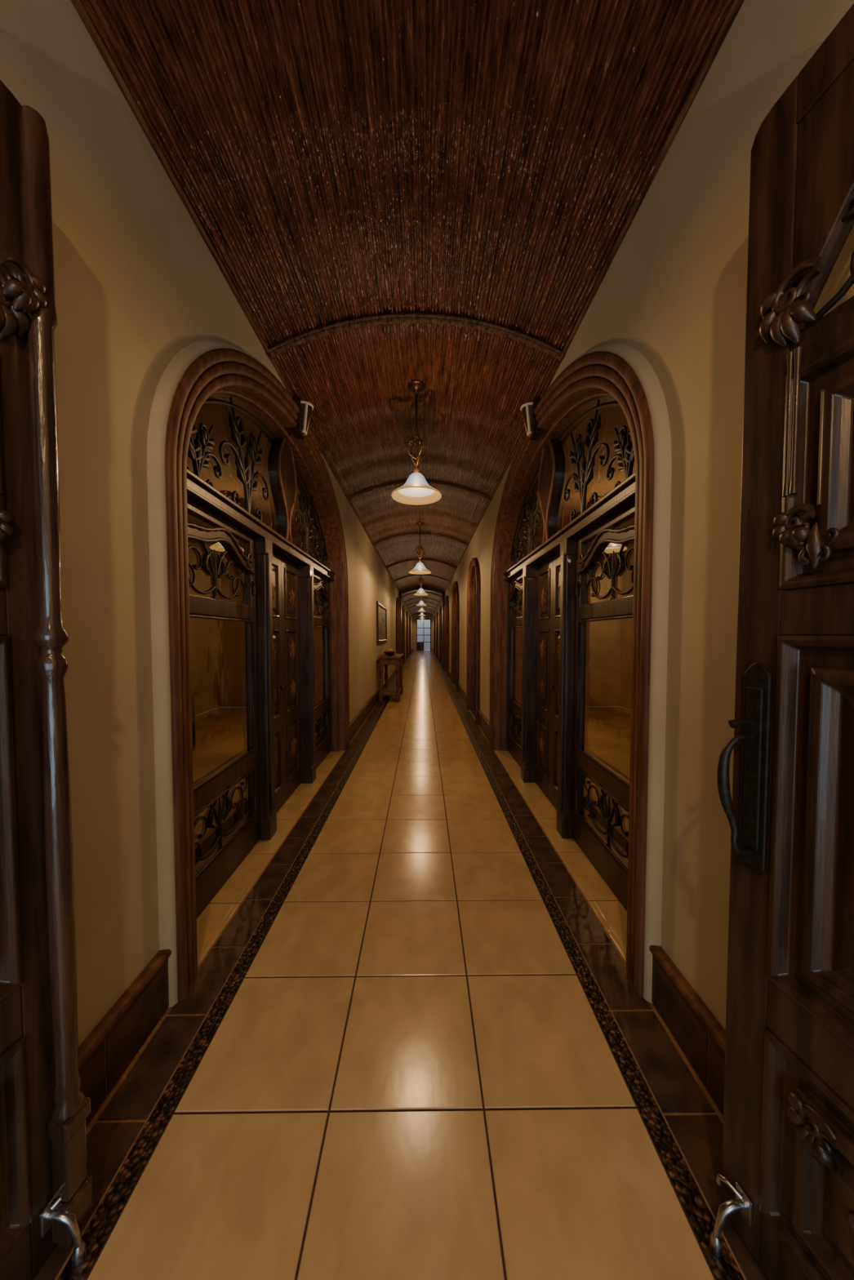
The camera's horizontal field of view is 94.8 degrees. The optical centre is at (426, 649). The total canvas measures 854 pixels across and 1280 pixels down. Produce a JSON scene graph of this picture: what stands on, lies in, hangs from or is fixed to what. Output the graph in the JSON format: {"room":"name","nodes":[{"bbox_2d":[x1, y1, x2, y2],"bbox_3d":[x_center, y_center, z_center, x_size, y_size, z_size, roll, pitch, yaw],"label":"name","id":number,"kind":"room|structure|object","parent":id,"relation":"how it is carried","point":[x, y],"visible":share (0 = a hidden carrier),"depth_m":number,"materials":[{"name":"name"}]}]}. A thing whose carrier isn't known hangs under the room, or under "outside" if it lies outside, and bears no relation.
{"room":"hallway","nodes":[
{"label":"hallway","id":0,"kind":"room"},
{"bbox_2d":[191,691,199,750],"bbox_3d":[-3.345,0.963,4.303,0.700,0.760,1.800,0,2,-1],"label":"side table","id":1,"kind":"object","parent":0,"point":[193,693],"visible":0.12,"depth_m":5.13,"materials":[{"name":"brown wood"}]},
{"bbox_2d":[0,0,412,1046],"bbox_3d":[-1.289,-0.881,18.017,0.100,3.440,40.900,0,2,-1],"label":"wall","id":2,"kind":"structure","parent":0,"point":[137,282],"depth_m":1.31,"materials":[{"name":"beige paint"}]},
{"bbox_2d":[0,80,82,1279],"bbox_3d":[-0.937,0.130,0.549,0.123,2.660,0.818,0,2,7],"label":"door","id":3,"kind":"structure","parent":2,"relation":"in","point":[27,1068],"depth_m":0.87,"materials":[{"name":"brown wood"}]},
{"bbox_2d":[0,271,29,544],"bbox_3d":[-0.931,0.133,0.573,0.045,1.840,0.675,0,2,8],"label":"brackets","id":4,"kind":"object","parent":3,"relation":"attached to","point":[11,321],"visible":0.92,"depth_m":0.83,"materials":[{"name":"brown wood"}]},
{"bbox_2d":[39,1196,55,1238],"bbox_3d":[-0.899,1.347,0.936,0.013,0.060,0.040,0,2,-1],"label":"plate","id":5,"kind":"object","parent":3,"relation":"attached to","point":[45,1224],"depth_m":0.92,"materials":[{"name":"silver metal"}]},
{"bbox_2d":[17,104,84,1123],"bbox_3d":[-0.877,-0.036,0.917,0.062,2.325,0.062,0,2,-1],"label":"turned column","id":6,"kind":"structure","parent":3,"relation":"on","point":[51,635],"depth_m":0.90,"materials":[{"name":"brown wood"}]},
{"bbox_2d":[0,249,47,313],"bbox_3d":[-0.864,-0.775,0.842,0.035,0.102,0.082,0,2,7],"label":"bracket","id":7,"kind":"object","parent":6,"relation":"attached to","point":[27,290],"visible":1,"depth_m":0.83,"materials":[{"name":"brown wood"}]},
{"bbox_2d":[50,1197,61,1209],"bbox_3d":[-0.875,1.321,0.951,0.016,0.031,0.053,2,3,38],"label":"stop hook","id":8,"kind":"object","parent":3,"relation":"attached to","point":[57,1201],"visible":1,"depth_m":0.94,"materials":[{"name":"silver metal"}]},
{"bbox_2d":[47,1096,93,1246],"bbox_3d":[-0.872,1.273,0.964,0.054,0.305,0.062,0,2,7],"label":"plinth","id":9,"kind":"object","parent":3,"relation":"attached to","point":[72,1183],"visible":0.85,"depth_m":0.94,"materials":[{"name":"brown wood"}]},
{"bbox_2d":[146,339,275,1008],"bbox_3d":[-1.063,-0.304,3.380,0.049,3.360,3.740,0,2,-1],"label":"plaster collar","id":10,"kind":"object","parent":2,"relation":"attached to","point":[166,388],"visible":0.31,"depth_m":1.54,"materials":[{"name":"beige paint"}]},
{"bbox_2d":[187,522,256,879],"bbox_3d":[-1.204,0.234,2.305,0.040,1.912,0.946,0,2,-1],"label":"door frame","id":11,"kind":"structure","parent":2,"relation":"attached to","point":[248,557],"depth_m":2.46,"materials":[{"name":"brown wood"}]},
{"bbox_2d":[78,648,412,1127],"bbox_3d":[-1.225,0.732,18.077,0.027,0.200,40.894,0,2,-1],"label":"baseboard","id":12,"kind":"structure","parent":2,"relation":"attached to","point":[131,1032],"depth_m":1.36,"materials":[{"name":"brown wood"}]},
{"bbox_2d":[164,348,349,1002],"bbox_3d":[-1.171,-0.287,3.380,0.308,3.326,3.672,0,2,-1],"label":"door","id":13,"kind":"structure","parent":2,"relation":"in","point":[222,374],"depth_m":2.22,"materials":[{"name":"brown wood"}]},
{"bbox_2d":[187,542,248,866],"bbox_3d":[-1.231,0.320,2.308,0.035,1.911,0.766,0,2,-1],"label":"ironwork","id":14,"kind":"object","parent":13,"relation":"attached to","point":[203,563],"visible":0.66,"depth_m":2.32,"materials":[{"name":"metal"}]},
{"bbox_2d":[186,438,334,839],"bbox_3d":[-1.222,-0.204,3.382,0.148,3.160,3.400,0,2,-1],"label":"door frame","id":15,"kind":"structure","parent":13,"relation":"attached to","point":[268,540],"depth_m":2.92,"materials":[{"name":"brown wood"}]},
{"bbox_2d":[186,397,328,565],"bbox_3d":[-1.226,-1.306,3.342,0.041,0.829,3.055,0,2,-1],"label":"fanlight ironwork","id":16,"kind":"object","parent":15,"relation":"attached to","point":[200,459],"visible":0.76,"depth_m":2.62,"materials":[{"name":"black metal"}]},
{"bbox_2d":[271,551,284,812],"bbox_3d":[-1.282,0.277,3.204,0.053,2.188,0.490,0,2,-1],"label":"leaf","id":17,"kind":"object","parent":15,"relation":"attached to","point":[276,559],"visible":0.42,"depth_m":3.34,"materials":[{"name":"brown wood"}]},
{"bbox_2d":[271,582,278,770],"bbox_3d":[-1.258,0.230,3.207,0.043,1.585,0.160,0,2,-1],"label":"carved relief","id":18,"kind":"object","parent":17,"relation":"attached to","point":[273,588],"visible":0.41,"depth_m":3.21,"materials":[{"name":"brown wood"}]},
{"bbox_2d":[277,437,297,542],"bbox_3d":[-1.184,-1.344,3.346,0.024,0.891,0.433,0,2,-1],"label":"bead","id":19,"kind":"object","parent":15,"relation":"attached to","point":[287,522],"visible":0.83,"depth_m":3.31,"materials":[{"name":"brown wood"}]},
{"bbox_2d":[280,555,301,802],"bbox_3d":[-1.287,0.259,3.694,0.053,2.188,0.490,0,2,-1],"label":"leaf","id":20,"kind":"object","parent":15,"relation":"attached to","point":[289,569],"visible":0.84,"depth_m":3.65,"materials":[{"name":"brown wood"}]},
{"bbox_2d":[288,587,296,755],"bbox_3d":[-1.263,0.212,3.697,0.043,1.585,0.160,0,2,-1],"label":"carved relief","id":21,"kind":"object","parent":20,"relation":"attached to","point":[291,595],"visible":1,"depth_m":3.67,"materials":[{"name":"brown wood"}]},
{"bbox_2d":[313,590,326,746],"bbox_3d":[-1.254,0.237,4.539,0.035,1.879,0.678,0,2,-1],"label":"ironwork","id":22,"kind":"object","parent":13,"relation":"attached to","point":[318,725],"visible":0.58,"depth_m":4.57,"materials":[{"name":"metal"}]},
{"bbox_2d":[290,397,314,439],"bbox_3d":[-1.002,-1.878,3.193,0.164,0.260,0.142,0,2,-1],"label":"wall sconce","id":23,"kind":"object","parent":2,"relation":"attached to","point":[300,431],"visible":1,"depth_m":3.15,"materials":[{"name":"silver metal"}]},
{"bbox_2d":[313,580,329,751],"bbox_3d":[-1.227,0.152,4.536,0.040,1.912,0.841,0,2,-1],"label":"door frame","id":24,"kind":"structure","parent":2,"relation":"attached to","point":[326,591],"depth_m":4.84,"materials":[{"name":"brown wood"}]},
{"bbox_2d":[376,600,386,644],"bbox_3d":[-1.132,-0.654,9.921,0.045,0.980,2.100,0,2,-1],"label":"framed painting","id":25,"kind":"object","parent":2,"relation":"attached to","point":[381,611],"visible":0.99,"depth_m":9.61,"materials":[{"name":"brown wood"}]},
{"bbox_2d":[395,597,399,653],"bbox_3d":[-1.256,-0.616,16.176,0.208,3.046,1.992,0,2,-1],"label":"door","id":26,"kind":"structure","parent":2,"relation":"in","point":[397,602],"depth_m":16.86,"materials":[{"name":"brown wood"}]},
{"bbox_2d":[401,605,404,665],"bbox_3d":[-1.302,-0.777,20.573,0.208,3.046,1.992,0,2,-1],"label":"door","id":27,"kind":"structure","parent":2,"relation":"in","point":[403,609],"depth_m":21.03,"materials":[{"name":"brown wood"}]},
{"bbox_2d":[405,611,408,659],"bbox_3d":[-1.353,-0.957,25.469,0.208,3.046,1.992,0,2,-1],"label":"door","id":28,"kind":"structure","parent":2,"relation":"in","point":[406,616],"depth_m":24.63,"materials":[{"name":"brown wood"}]},
{"bbox_2d":[408,615,410,653],"bbox_3d":[-1.411,-1.159,30.965,0.208,3.046,1.992,0,2,-1],"label":"door","id":29,"kind":"structure","parent":2,"relation":"in","point":[410,615],"depth_m":31.10,"materials":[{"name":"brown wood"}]},
{"bbox_2d":[399,586,444,669],"bbox_3d":[-0.228,-0.981,17.474,2.010,3.680,0.400,0,2,-1],"label":"trim","id":30,"kind":"structure","parent":2,"relation":"attached to","point":[424,588],"depth_m":17.27,"materials":[{"name":"brown wood"}]},
{"bbox_2d":[186,395,323,848],"bbox_3d":[-2.822,-0.413,4.509,2.950,3.504,7.300,0,2,-1],"label":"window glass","id":31,"kind":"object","parent":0,"point":[217,646],"depth_m":7.24,"materials":[{"name":"paint"}]},
{"bbox_2d":[209,490,244,551],"bbox_3d":[-2.808,-1.812,5.508,0.440,0.802,0.440,0,2,-1],"label":"pendant lamp","id":32,"kind":"object","parent":31,"relation":"hanging from","point":[217,547],"visible":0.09,"depth_m":5.49,"materials":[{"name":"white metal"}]},
{"bbox_2d":[87,650,714,1279],"bbox_3d":[-0.232,0.854,17.926,2.904,0.020,41.225,0,2,-1],"label":"floor","id":33,"kind":"structure","parent":0,"point":[581,1194],"depth_m":1.33,"materials":[{"name":"beige tile"}]},
{"bbox_2d":[57,653,743,1279],"bbox_3d":[-0.238,0.883,17.993,3.100,0.076,41.300,0,2,-1],"label":"grout bed","id":34,"kind":"object","parent":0,"point":[208,843],"visible":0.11,"depth_m":1.44,"materials":[{"name":"beige concrete"}]},
{"bbox_2d":[31,650,768,1279],"bbox_3d":[-0.233,0.852,18.007,1.932,0.018,41.064,0,2,-1],"label":"slate border","id":35,"kind":"object","parent":34,"relation":"on","point":[674,1088],"visible":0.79,"depth_m":1.51,"materials":[{"name":"brown stone"}]},
{"bbox_2d":[377,653,403,702],"bbox_3d":[-0.849,0.639,9.446,0.500,1.030,1.350,0,2,-1],"label":"console table","id":36,"kind":"object","parent":35,"relation":"on","point":[397,659],"visible":1,"depth_m":8.81,"materials":[{"name":"brown wood"}]},
{"bbox_2d":[383,648,397,655],"bbox_3d":[-0.845,0.057,9.100,0.340,0.160,0.340,0,2,-1],"label":"fruit bowl","id":37,"kind":"object","parent":36,"relation":"on","point":[389,651],"visible":1,"depth_m":8.99,"materials":[{"name":"orange food"}]},
{"bbox_2d":[55,650,746,1279],"bbox_3d":[-0.234,0.854,18.092,1.990,0.028,40.900,0,2,-1],"label":"border grout","id":38,"kind":"object","parent":34,"relation":"on","point":[119,1082],"visible":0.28,"depth_m":1.48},
{"bbox_2d":[57,650,743,1279],"bbox_3d":[-0.241,0.848,18.092,1.598,0.020,40.900,0,2,-1],"label":"strip","id":39,"kind":"object","parent":34,"relation":"on","point":[724,1268],"visible":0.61,"depth_m":1.31,"materials":[{"name":"tile"}]},
{"bbox_2d":[71,1240,86,1267],"bbox_3d":[-0.836,1.446,0.944,0.028,0.040,0.027,0,2,-1],"label":"stop tip","id":40,"kind":"object","parent":39,"relation":"on","point":[79,1254],"visible":1,"depth_m":0.94,"materials":[{"name":"metal"}]},
{"bbox_2d":[708,1231,722,1257],"bbox_3d":[0.706,1.446,0.959,0.028,0.040,0.027,0,2,-1],"label":"stop tip","id":41,"kind":"object","parent":39,"relation":"on","point":[715,1244],"visible":1,"depth_m":0.95,"materials":[{"name":"rubber"}]},
{"bbox_2d":[80,0,733,615],"bbox_3d":[-0.240,-2.695,18.087,2.017,0.289,41.150,0,2,-1],"label":"ceiling","id":42,"kind":"structure","parent":0,"point":[486,161],"depth_m":1.78,"materials":[{"name":"brown wicker"}]},
{"bbox_2d":[71,0,412,615],"bbox_3d":[-1.227,-2.562,17.956,0.026,0.025,40.900,0,2,-1],"label":"crown molding","id":43,"kind":"structure","parent":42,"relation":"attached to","point":[78,5],"depth_m":1.63,"materials":[{"name":"brown wood"}]},
{"bbox_2d":[267,316,562,360],"bbox_3d":[-0.074,-2.110,2.654,2.003,0.283,0.040,0,2,-1],"label":"rib","id":44,"kind":"object","parent":42,"relation":"attached to","point":[363,323],"visible":0.97,"depth_m":2.64,"materials":[{"name":"brown wood"}]},
{"bbox_2d":[266,313,564,355],"bbox_3d":[-0.073,-2.113,2.628,1.999,0.267,0.022,0,2,-1],"label":"bead","id":45,"kind":"object","parent":42,"relation":"attached to","point":[388,316],"visible":1,"depth_m":2.62},
{"bbox_2d":[271,321,559,360],"bbox_3d":[-0.074,-2.115,2.680,1.999,0.267,0.022,0,2,-1],"label":"bead","id":46,"kind":"object","parent":42,"relation":"attached to","point":[399,322],"visible":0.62,"depth_m":2.67},
{"bbox_2d":[391,379,441,505],"bbox_3d":[-0.091,-1.813,3.405,0.440,0.958,0.440,0,2,-1],"label":"pendant lamp","id":47,"kind":"object","parent":42,"relation":"hanging from","point":[416,491],"visible":1,"depth_m":3.40,"materials":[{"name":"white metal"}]},
{"bbox_2d":[347,481,490,501],"bbox_3d":[-0.103,-2.213,5.452,2.003,0.283,0.040,0,2,-1],"label":"rib","id":48,"kind":"object","parent":42,"relation":"attached to","point":[396,483],"visible":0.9,"depth_m":5.44,"materials":[{"name":"brown wood"}]},
{"bbox_2d":[347,480,491,499],"bbox_3d":[-0.103,-2.215,5.426,1.999,0.267,0.022,0,2,-1],"label":"bead","id":49,"kind":"object","parent":42,"relation":"attached to","point":[480,493],"visible":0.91,"depth_m":5.42},
{"bbox_2d":[408,521,431,574],"bbox_3d":[-0.135,-1.965,7.552,0.440,0.958,0.440,0,2,-1],"label":"pendant lamp","id":50,"kind":"object","parent":42,"relation":"hanging from","point":[420,568],"visible":1,"depth_m":7.53,"materials":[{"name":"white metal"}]},
{"bbox_2d":[373,533,467,545],"bbox_3d":[-0.132,-2.318,8.224,1.999,0.267,0.022,0,2,-1],"label":"bead","id":51,"kind":"object","parent":42,"relation":"attached to","point":[409,533],"visible":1,"depth_m":8.21},
{"bbox_2d":[373,533,467,546],"bbox_3d":[-0.132,-2.316,8.250,2.003,0.283,0.040,0,2,-1],"label":"rib","id":52,"kind":"object","parent":42,"relation":"attached to","point":[409,534],"visible":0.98,"depth_m":8.24,"materials":[{"name":"brown wood"}]},
{"bbox_2d":[413,562,428,595],"bbox_3d":[-0.178,-2.117,11.699,0.440,0.958,0.440,0,2,-1],"label":"pendant lamp","id":53,"kind":"object","parent":42,"relation":"hanging from","point":[420,592],"visible":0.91,"depth_m":11.66,"materials":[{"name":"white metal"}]},
{"bbox_2d":[386,559,456,568],"bbox_3d":[-0.162,-2.418,11.048,2.003,0.283,0.040,0,2,-1],"label":"rib","id":54,"kind":"object","parent":42,"relation":"attached to","point":[416,559],"visible":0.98,"depth_m":11.04,"materials":[{"name":"brown wood"}]},
{"bbox_2d":[386,559,456,568],"bbox_3d":[-0.161,-2.420,11.022,1.999,0.267,0.022,0,2,-1],"label":"bead","id":55,"kind":"object","parent":42,"relation":"attached to","point":[411,559],"visible":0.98,"depth_m":11.01},
{"bbox_2d":[393,574,448,582],"bbox_3d":[-0.191,-2.521,13.846,2.003,0.283,0.040,0,2,-1],"label":"rib","id":56,"kind":"object","parent":42,"relation":"attached to","point":[415,575],"visible":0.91,"depth_m":13.83,"materials":[{"name":"brown wood"}]},
{"bbox_2d":[398,584,444,591],"bbox_3d":[-0.220,-2.626,16.618,1.999,0.267,0.022,0,2,-1],"label":"bead","id":57,"kind":"object","parent":42,"relation":"attached to","point":[416,584],"visible":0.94,"depth_m":16.61},
{"bbox_2d":[416,582,426,605],"bbox_3d":[-0.222,-2.269,15.846,0.440,0.958,0.440,0,2,-1],"label":"pendant lamp","id":58,"kind":"object","parent":42,"relation":"hanging from","point":[421,602],"visible":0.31,"depth_m":15.80,"materials":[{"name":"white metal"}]},
{"bbox_2d":[417,595,425,612],"bbox_3d":[-0.265,-2.421,19.993,0.440,0.958,0.440,0,2,-1],"label":"pendant lamp","id":59,"kind":"object","parent":42,"relation":"hanging from","point":[421,610],"visible":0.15,"depth_m":19.94,"materials":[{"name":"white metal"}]},
{"bbox_2d":[394,574,449,582],"bbox_3d":[-0.191,-2.523,13.820,1.999,0.267,0.022,0,2,-1],"label":"bead","id":60,"kind":"object","parent":42,"relation":"attached to","point":[411,575],"visible":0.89,"depth_m":13.81},
{"bbox_2d":[432,0,743,615],"bbox_3d":[0.759,-2.562,17.977,0.026,0.025,40.900,0,2,-1],"label":"cane edge","id":61,"kind":"object","parent":42,"relation":"attached to","point":[736,4],"visible":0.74,"depth_m":1.61,"materials":[{"name":"brown wood"}]},
{"bbox_2d":[412,613,432,650],"bbox_3d":[-0.449,-1.813,38.532,2.210,3.800,0.150,0,2,-1],"label":"wall","id":62,"kind":"structure","parent":0,"point":[415,616],"depth_m":38.44,"materials":[{"name":"beige paint"}]},
{"bbox_2d":[416,618,431,650],"bbox_3d":[-0.324,-1.463,38.531,1.400,3.100,0.080,0,2,-1],"label":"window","id":63,"kind":"structure","parent":62,"relation":"in","point":[420,645],"depth_m":38.53,"materials":[{"name":"brown wood"}]},
{"bbox_2d":[417,619,430,650],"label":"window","id":64,"kind":"structure","parent":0,"point":[423,634],"depth_m":41.46,"materials":[{"name":"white glass"}]},
{"bbox_2d":[515,400,635,840],"bbox_3d":[2.637,-0.416,4.566,2.950,3.504,7.300,0,2,-1],"label":"wall","id":65,"kind":"structure","parent":0,"point":[608,642],"depth_m":7.53,"materials":[{"name":"paint"}]},
{"bbox_2d":[604,493,626,553],"bbox_3d":[2.601,-1.814,5.565,0.440,0.802,0.440,0,2,-1],"label":"pendant lamp","id":66,"kind":"object","parent":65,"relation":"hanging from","point":[611,547],"visible":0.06,"depth_m":5.67,"materials":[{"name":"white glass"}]},
{"bbox_2d":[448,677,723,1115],"bbox_3d":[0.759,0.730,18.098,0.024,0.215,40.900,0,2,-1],"label":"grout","id":67,"kind":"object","parent":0,"point":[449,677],"depth_m":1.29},
{"bbox_2d":[432,0,853,1030],"bbox_3d":[0.821,-0.882,18.039,0.100,3.440,40.900,0,2,-1],"label":"wall","id":68,"kind":"structure","parent":0,"point":[673,291],"depth_m":1.35,"materials":[{"name":"beige paint"}]},
{"bbox_2d":[433,615,435,654],"bbox_3d":[0.671,-1.159,30.987,0.208,3.046,1.992,0,2,-1],"label":"door","id":69,"kind":"structure","parent":68,"relation":"in","point":[434,615],"depth_m":30.28,"materials":[{"name":"brown wood"}]},
{"bbox_2d":[435,611,438,659],"bbox_3d":[0.729,-0.958,25.491,0.208,3.046,1.992,0,2,-1],"label":"door","id":70,"kind":"structure","parent":68,"relation":"in","point":[437,614],"depth_m":24.64,"materials":[{"name":"brown wood"}]},
{"bbox_2d":[439,605,441,665],"bbox_3d":[0.780,-0.778,20.595,0.208,3.046,1.992,0,2,-1],"label":"door","id":71,"kind":"structure","parent":68,"relation":"in","point":[440,608],"depth_m":21.43,"materials":[{"name":"brown wood"}]},
{"bbox_2d":[444,595,448,675],"bbox_3d":[0.835,-0.588,15.398,0.208,3.046,1.992,0,2,-1],"label":"door","id":72,"kind":"structure","parent":68,"relation":"in","point":[446,603],"depth_m":16.24,"materials":[{"name":"brown wood"}]},
{"bbox_2d":[451,581,458,691],"bbox_3d":[0.877,-0.441,11.401,0.208,3.046,1.992,0,2,-1],"label":"door","id":73,"kind":"structure","parent":68,"relation":"in","point":[455,595],"depth_m":12.22,"materials":[{"name":"brown wood"}]},
{"bbox_2d":[466,557,479,724],"bbox_3d":[0.919,-0.226,7.307,0.208,2.916,1.432,0,2,-1],"label":"door","id":74,"kind":"structure","parent":68,"relation":"in","point":[473,580],"depth_m":7.86,"materials":[{"name":"brown wood"}]},
{"bbox_2d":[474,595,475,709],"bbox_3d":[0.979,0.065,7.605,0.053,2.288,0.567,0,2,-1],"label":"leaf","id":75,"kind":"object","parent":74,"relation":"attached to","point":[475,595],"visible":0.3,"depth_m":7.77,"materials":[{"name":"brown wood"}]},
{"bbox_2d":[508,580,522,750],"bbox_3d":[1.042,0.151,4.560,0.040,1.912,0.841,0,2,-1],"label":"door frame","id":76,"kind":"structure","parent":68,"relation":"attached to","point":[513,590],"depth_m":4.88,"materials":[{"name":"brown wood"}]},
{"bbox_2d":[520,399,542,440],"bbox_3d":[0.844,-1.879,3.212,0.164,0.260,0.142,0,2,-1],"label":"wall sconce","id":77,"kind":"object","parent":68,"relation":"attached to","point":[527,409],"visible":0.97,"depth_m":3.17,"materials":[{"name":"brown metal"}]},
{"bbox_2d":[488,351,654,997],"bbox_3d":[1.010,-0.288,3.402,0.308,3.326,3.672,0,2,-1],"label":"door","id":78,"kind":"structure","parent":68,"relation":"in","point":[604,376],"depth_m":2.31,"materials":[{"name":"brown wood"}]},
{"bbox_2d":[511,590,522,744],"bbox_3d":[1.069,0.236,4.563,0.035,1.879,0.678,0,2,-1],"label":"ironwork","id":79,"kind":"object","parent":78,"relation":"attached to","point":[517,724],"visible":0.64,"depth_m":4.61,"materials":[{"name":"metal"}]},
{"bbox_2d":[502,440,635,838],"bbox_3d":[1.060,-0.205,3.406,0.148,3.160,3.400,0,2,-1],"label":"door frame","id":80,"kind":"structure","parent":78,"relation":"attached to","point":[563,541],"depth_m":2.94,"materials":[{"name":"brown wood"}]},
{"bbox_2d":[534,555,553,800],"bbox_3d":[1.120,0.258,3.719,0.053,2.188,0.490,0,2,-1],"label":"leaf","id":81,"kind":"object","parent":80,"relation":"attached to","point":[545,569],"visible":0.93,"depth_m":3.67,"materials":[{"name":"brown wood"}]},
{"bbox_2d":[538,587,546,755],"bbox_3d":[1.095,0.211,3.721,0.043,1.585,0.160,0,2,-1],"label":"carved relief","id":82,"kind":"object","parent":81,"relation":"attached to","point":[542,647],"visible":0.98,"depth_m":3.70,"materials":[{"name":"brown wood"}]},
{"bbox_2d":[537,439,555,542],"bbox_3d":[1.022,-1.345,3.369,0.024,0.891,0.433,0,2,-1],"label":"bead","id":83,"kind":"object","parent":80,"relation":"attached to","point":[545,521],"visible":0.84,"depth_m":3.33,"materials":[{"name":"brown wood"}]},
{"bbox_2d":[550,551,560,809],"bbox_3d":[1.125,0.276,3.229,0.053,2.188,0.490,0,2,-1],"label":"leaf","id":84,"kind":"object","parent":80,"relation":"attached to","point":[557,560],"visible":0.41,"depth_m":3.38,"materials":[{"name":"brown wood"}]},
{"bbox_2d":[555,586,559,766],"bbox_3d":[1.100,0.229,3.232,0.043,1.585,0.160,0,2,-1],"label":"carved relief","id":85,"kind":"object","parent":84,"relation":"attached to","point":[557,646],"visible":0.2,"depth_m":3.26,"materials":[{"name":"brown wood"}]},
{"bbox_2d":[510,400,634,565],"bbox_3d":[1.064,-1.306,3.366,0.041,0.829,3.055,0,2,-1],"label":"fanlight ironwork","id":86,"kind":"object","parent":80,"relation":"attached to","point":[625,460],"visible":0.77,"depth_m":2.66,"materials":[{"name":"black metal"}]},
{"bbox_2d":[582,542,634,857],"bbox_3d":[1.093,0.319,2.332,0.035,1.911,0.766,0,2,-1],"label":"ironwork","id":87,"kind":"object","parent":78,"relation":"attached to","point":[623,563],"visible":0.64,"depth_m":2.35,"materials":[{"name":"metal"}]},
{"bbox_2d":[432,648,725,1115],"bbox_3d":[0.757,0.731,18.098,0.027,0.200,40.894,0,2,-1],"label":"baseboard","id":88,"kind":"structure","parent":68,"relation":"attached to","point":[686,1028],"depth_m":1.38,"materials":[{"name":"brown wood"}]},
{"bbox_2d":[575,524,634,873],"bbox_3d":[1.065,0.233,2.329,0.040,1.912,0.946,0,2,-1],"label":"door frame","id":89,"kind":"structure","parent":68,"relation":"attached to","point":[582,558],"depth_m":2.52,"materials":[{"name":"brown wood"}]},
{"bbox_2d":[559,342,671,1003],"bbox_3d":[0.902,-0.305,3.401,0.049,3.360,3.740,0,2,-1],"label":"plaster collar","id":90,"kind":"object","parent":68,"relation":"attached to","point":[646,374],"visible":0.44,"depth_m":1.56,"materials":[{"name":"beige paint"}]},
{"bbox_2d":[712,3,853,1279],"bbox_3d":[0.812,0.129,0.565,0.142,2.659,0.821,0,2,-10],"label":"door","id":91,"kind":"structure","parent":68,"relation":"in","point":[789,1007],"depth_m":0.84,"materials":[{"name":"brown wood"}]},
{"bbox_2d":[715,1173,742,1199],"bbox_3d":[0.744,1.321,0.967,0.016,0.031,0.053,-2,3,-40],"label":"stop hook","id":92,"kind":"object","parent":91,"relation":"attached to","point":[720,1179],"visible":1,"depth_m":0.96,"materials":[{"name":"silver metal"}]},
{"bbox_2d":[728,719,752,728],"bbox_3d":[0.735,0.172,0.915,0.056,0.021,0.020,0,2,-1],"label":"thumb latch","id":93,"kind":"object","parent":91,"relation":"attached to","point":[732,723],"visible":1,"depth_m":0.91,"materials":[{"name":"metal"}]},
{"bbox_2d":[734,1182,752,1226],"bbox_3d":[0.769,1.346,0.953,0.013,0.060,0.040,0,2,-1],"label":"plate","id":94,"kind":"object","parent":91,"relation":"attached to","point":[747,1213],"depth_m":0.94,"materials":[{"name":"silver metal"}]},
{"bbox_2d":[738,662,772,874],"bbox_3d":[0.765,0.275,0.918,0.015,0.494,0.060,0,2,-10],"label":"plate","id":95,"kind":"object","parent":91,"relation":"attached to","point":[757,679],"visible":1,"depth_m":0.91,"materials":[{"name":"metal"}]},
{"bbox_2d":[782,346,802,497],"bbox_3d":[0.776,-0.481,0.835,0.014,0.300,0.028,0,2,-10],"label":"rods","id":96,"kind":"object","parent":91,"relation":"attached to","point":[793,357],"visible":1,"depth_m":0.83,"materials":[{"name":"brown wood"}]},
{"bbox_2d":[759,255,838,1171],"bbox_3d":[0.814,0.132,0.590,0.045,1.840,0.678,0,2,-10],"label":"ornament","id":97,"kind":"object","parent":91,"relation":"attached to","point":[781,311],"visible":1,"depth_m":0.81,"materials":[{"name":"brown wood"}]},
{"bbox_2d":[796,522,853,1234],"bbox_3d":[0.809,0.340,0.666,0.029,1.656,0.369,0,2,-10],"label":"carved relief","id":98,"kind":"object","parent":91,"relation":"attached to","point":[818,552],"visible":1,"depth_m":0.78,"materials":[{"name":"brown wood"}]},
{"bbox_2d":[804,197,853,327],"bbox_3d":[0.852,-0.809,0.538,0.031,0.383,0.585,0,2,-10],"label":"ironwork","id":99,"kind":"object","parent":91,"relation":"attached to","point":[848,283],"visible":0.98,"depth_m":0.76,"materials":[{"name":"metal"}]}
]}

